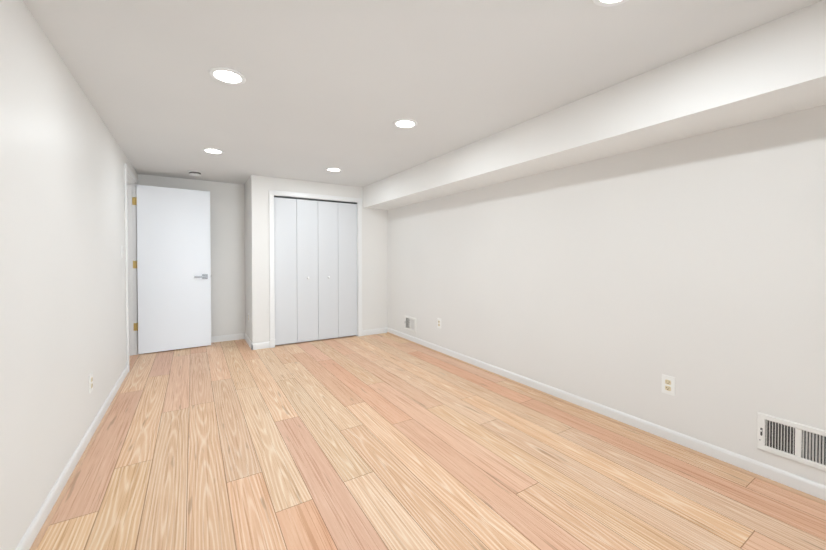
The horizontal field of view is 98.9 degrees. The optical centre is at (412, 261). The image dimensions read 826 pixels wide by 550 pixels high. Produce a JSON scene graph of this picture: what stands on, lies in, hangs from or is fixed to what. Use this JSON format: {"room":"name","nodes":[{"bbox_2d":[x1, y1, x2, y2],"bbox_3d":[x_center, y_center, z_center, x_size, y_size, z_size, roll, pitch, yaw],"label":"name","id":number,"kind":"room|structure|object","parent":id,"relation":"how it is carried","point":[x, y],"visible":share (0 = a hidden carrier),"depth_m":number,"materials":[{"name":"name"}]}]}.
{"room":"empty basement bedroom","nodes":[
{"label":"empty basement bedroom","id":0,"kind":"room"},
{"bbox_2d":[0,0,137,549],"bbox_3d":[-1.639,0.052,1.444,0.115,2.200,7.130,-1,1,-32],"label":"wall","id":1,"kind":"structure","parent":0,"point":[63,158],"depth_m":1.65,"materials":[{"name":"white paint"}]},
{"bbox_2d":[15,366,129,549],"bbox_3d":[-1.301,1.117,1.052,0.028,0.082,5.852,-1,1,-32],"label":"baseboard","id":2,"kind":"structure","parent":1,"relation":"attached to","point":[34,534],"depth_m":1.80,"materials":[{"name":"white wood"}]},
{"bbox_2d":[89,372,92,393],"bbox_3d":[-2.095,0.788,2.301,0.008,0.118,0.074,-1,1,-32],"label":"electrical outlet","id":3,"kind":"object","parent":1,"relation":"attached to","point":[90,382],"visible":1,"depth_m":2.29,"materials":[{"name":"white plastic"}]},
{"bbox_2d":[124,163,137,371],"bbox_3d":[-3.148,0.068,3.862,0.151,2.099,0.896,-1,1,-32],"label":"door frame","id":4,"kind":"structure","parent":1,"relation":"attached to","point":[132,257],"depth_m":4.18,"materials":[{"name":"white wood"}]},
{"bbox_2d":[132,185,210,353],"bbox_3d":[-2.994,0.090,4.426,0.811,2.014,0.134,-1,1,-32],"label":"door","id":5,"kind":"structure","parent":1,"relation":"in","point":[172,264],"depth_m":4.39,"materials":[{"name":"white paint"}]},
{"bbox_2d":[138,174,244,336],"bbox_3d":[-2.123,-0.003,5.276,3.352,2.200,0.115,-1,1,-32],"label":"wall","id":6,"kind":"structure","parent":0,"point":[227,224],"depth_m":4.90,"materials":[{"name":"white paint"}]},
{"bbox_2d":[211,333,242,342],"bbox_3d":[-2.899,1.064,4.721,1.202,0.082,0.030,-1,1,-32],"label":"baseboard","id":7,"kind":"structure","parent":6,"relation":"attached to","point":[222,338],"depth_m":4.91,"materials":[{"name":"white wood"}]},
{"bbox_2d":[244,177,250,339],"bbox_3d":[-2.191,0.003,4.815,0.115,2.200,0.595,-1,1,-32],"label":"wall","id":8,"kind":"structure","parent":0,"point":[247,257],"depth_m":4.76,"materials":[{"name":"white paint"}]},
{"bbox_2d":[243,333,254,349],"bbox_3d":[-2.203,1.064,4.729,0.013,0.082,0.693,-1,1,-32],"label":"baseboard","id":9,"kind":"structure","parent":8,"relation":"attached to","point":[252,345],"depth_m":4.62,"materials":[{"name":"white wood"}]},
{"bbox_2d":[250,175,387,342],"bbox_3d":[-1.237,0.001,4.991,1.920,2.200,0.115,-1,1,-32],"label":"wall","id":10,"kind":"structure","parent":0,"point":[374,268],"depth_m":4.85,"materials":[{"name":"white paint"}]},
{"bbox_2d":[274,197,356,344],"bbox_3d":[-1.315,0.122,4.901,1.154,1.932,0.063,-1,1,-32],"label":"bifold closet door","id":11,"kind":"structure","parent":10,"relation":"in","point":[315,267],"depth_m":4.87,"materials":[{"name":"white paint"}]},
{"bbox_2d":[274,196,356,203],"bbox_3d":[-1.325,-0.856,4.902,1.160,0.020,0.036,-1,1,-32],"label":"trim","id":12,"kind":"structure","parent":10,"relation":"attached to","point":[315,199],"depth_m":4.87,"materials":[{"name":"grey metal"}]},
{"bbox_2d":[269,190,362,347],"bbox_3d":[-1.329,0.087,4.922,1.292,2.030,0.139,-1,1,-32],"label":"trim","id":13,"kind":"structure","parent":10,"relation":"attached to","point":[273,193],"depth_m":4.75,"materials":[{"name":"white wood"}]},
{"bbox_2d":[363,327,386,335],"bbox_3d":[-0.584,1.055,5.339,0.397,0.082,0.013,-1,1,-32],"label":"baseboard","id":14,"kind":"structure","parent":10,"relation":"attached to","point":[379,330],"depth_m":5.34,"materials":[{"name":"white wood"}]},
{"bbox_2d":[23,0,821,186],"bbox_3d":[-0.760,-1.085,1.975,4.517,0.060,7.130,-1,1,-32],"label":"ceiling","id":15,"kind":"structure","parent":0,"point":[343,85],"depth_m":1.91,"materials":[{"name":"paint"}]},
{"bbox_2d":[188,170,201,175],"bbox_3d":[-2.634,-1.067,4.267,0.140,0.044,0.140,-1,1,-32],"label":"smoke detector","id":16,"kind":"object","parent":15,"relation":"attached to","point":[194,173],"visible":1,"depth_m":4.23,"materials":[{"name":"white plastic"}]},
{"bbox_2d":[202,148,223,153],"bbox_3d":[-1.936,-1.073,3.423,0.186,0.006,0.186,-1,1,-32],"label":"recessed light","id":17,"kind":"object","parent":15,"relation":"in","point":[212,150],"visible":1,"depth_m":3.42,"materials":[{"name":"white plastic"}]},
{"bbox_2d":[209,67,245,84],"bbox_3d":[-1.052,-1.053,2.006,0.186,0.006,0.186,-1,1,-32],"label":"recessed light","id":18,"kind":"object","parent":15,"relation":"in","point":[227,76],"visible":1,"depth_m":2.00,"materials":[{"name":"white plastic"}]},
{"bbox_2d":[326,167,341,171],"bbox_3d":[-0.932,-1.084,4.155,0.186,0.006,0.186,-1,1,-32],"label":"recessed light","id":19,"kind":"object","parent":15,"relation":"in","point":[331,169],"visible":1,"depth_m":4.14,"materials":[{"name":"white plastic"}]},
{"bbox_2d":[393,119,416,127],"bbox_3d":[-0.059,-1.063,2.720,0.186,0.006,0.186,-1,1,-32],"label":"recessed light","id":20,"kind":"object","parent":15,"relation":"in","point":[404,123],"visible":1,"depth_m":2.71,"materials":[{"name":"white plastic"}]},
{"bbox_2d":[363,0,825,209],"bbox_3d":[1.074,-0.914,2.704,0.405,0.305,6.190,-1,1,-32],"label":"soffit beam","id":21,"kind":"structure","parent":15,"relation":"attached to","point":[774,68],"depth_m":1.97,"materials":[{"name":"white paint"}]},
{"bbox_2d":[593,0,628,6],"bbox_3d":[0.789,-1.043,1.351,0.186,0.006,0.186,-1,1,-32],"label":"recessed light","id":22,"kind":"object","parent":15,"relation":"in","point":[605,3],"visible":1,"depth_m":1.42,"materials":[{"name":"white plastic"}]},
{"bbox_2d":[36,333,825,549],"bbox_3d":[-0.760,1.174,2.008,4.517,0.060,7.130,-1,1,-32],"label":"floor","id":23,"kind":"structure","parent":0,"point":[384,441],"depth_m":1.94,"materials":[{"name":"brown wood"}]},
{"bbox_2d":[388,105,825,485],"bbox_3d":[1.107,0.027,3.157,0.115,2.200,7.130,-1,1,-32],"label":"wall","id":24,"kind":"structure","parent":0,"point":[695,266],"depth_m":2.29,"materials":[{"name":"white paint"}]},
{"bbox_2d":[405,315,415,332],"bbox_3d":[-0.043,0.857,4.882,0.023,0.192,0.300,-1,1,-32],"label":"air vent","id":25,"kind":"object","parent":24,"relation":"in","point":[410,323],"visible":1,"depth_m":4.87,"materials":[{"name":"white metal"}]},
{"bbox_2d":[437,318,440,328],"bbox_3d":[0.319,0.751,4.314,0.008,0.118,0.074,-1,1,-32],"label":"electrical outlet","id":26,"kind":"object","parent":24,"relation":"attached to","point":[438,322],"visible":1,"depth_m":4.32,"materials":[{"name":"white plastic"}]},
{"bbox_2d":[387,327,825,505],"bbox_3d":[1.233,1.091,2.833,0.028,0.082,6.190,-1,1,-32],"label":"baseboard","id":27,"kind":"structure","parent":24,"relation":"attached to","point":[805,485],"depth_m":2.26,"materials":[{"name":"white wood"}]},
{"bbox_2d":[662,374,674,395],"bbox_3d":[1.616,0.781,2.236,0.008,0.118,0.074,-1,1,-32],"label":"electrical outlet","id":28,"kind":"object","parent":24,"relation":"attached to","point":[668,385],"visible":1,"depth_m":2.23,"materials":[{"name":"white plastic"}]},
{"bbox_2d":[757,412,825,470],"bbox_3d":[1.910,0.899,1.752,0.023,0.192,0.300,-1,1,-32],"label":"air vent","id":29,"kind":"object","parent":24,"relation":"in","point":[800,443],"visible":1,"depth_m":1.77,"materials":[{"name":"white metal"}]}
]}

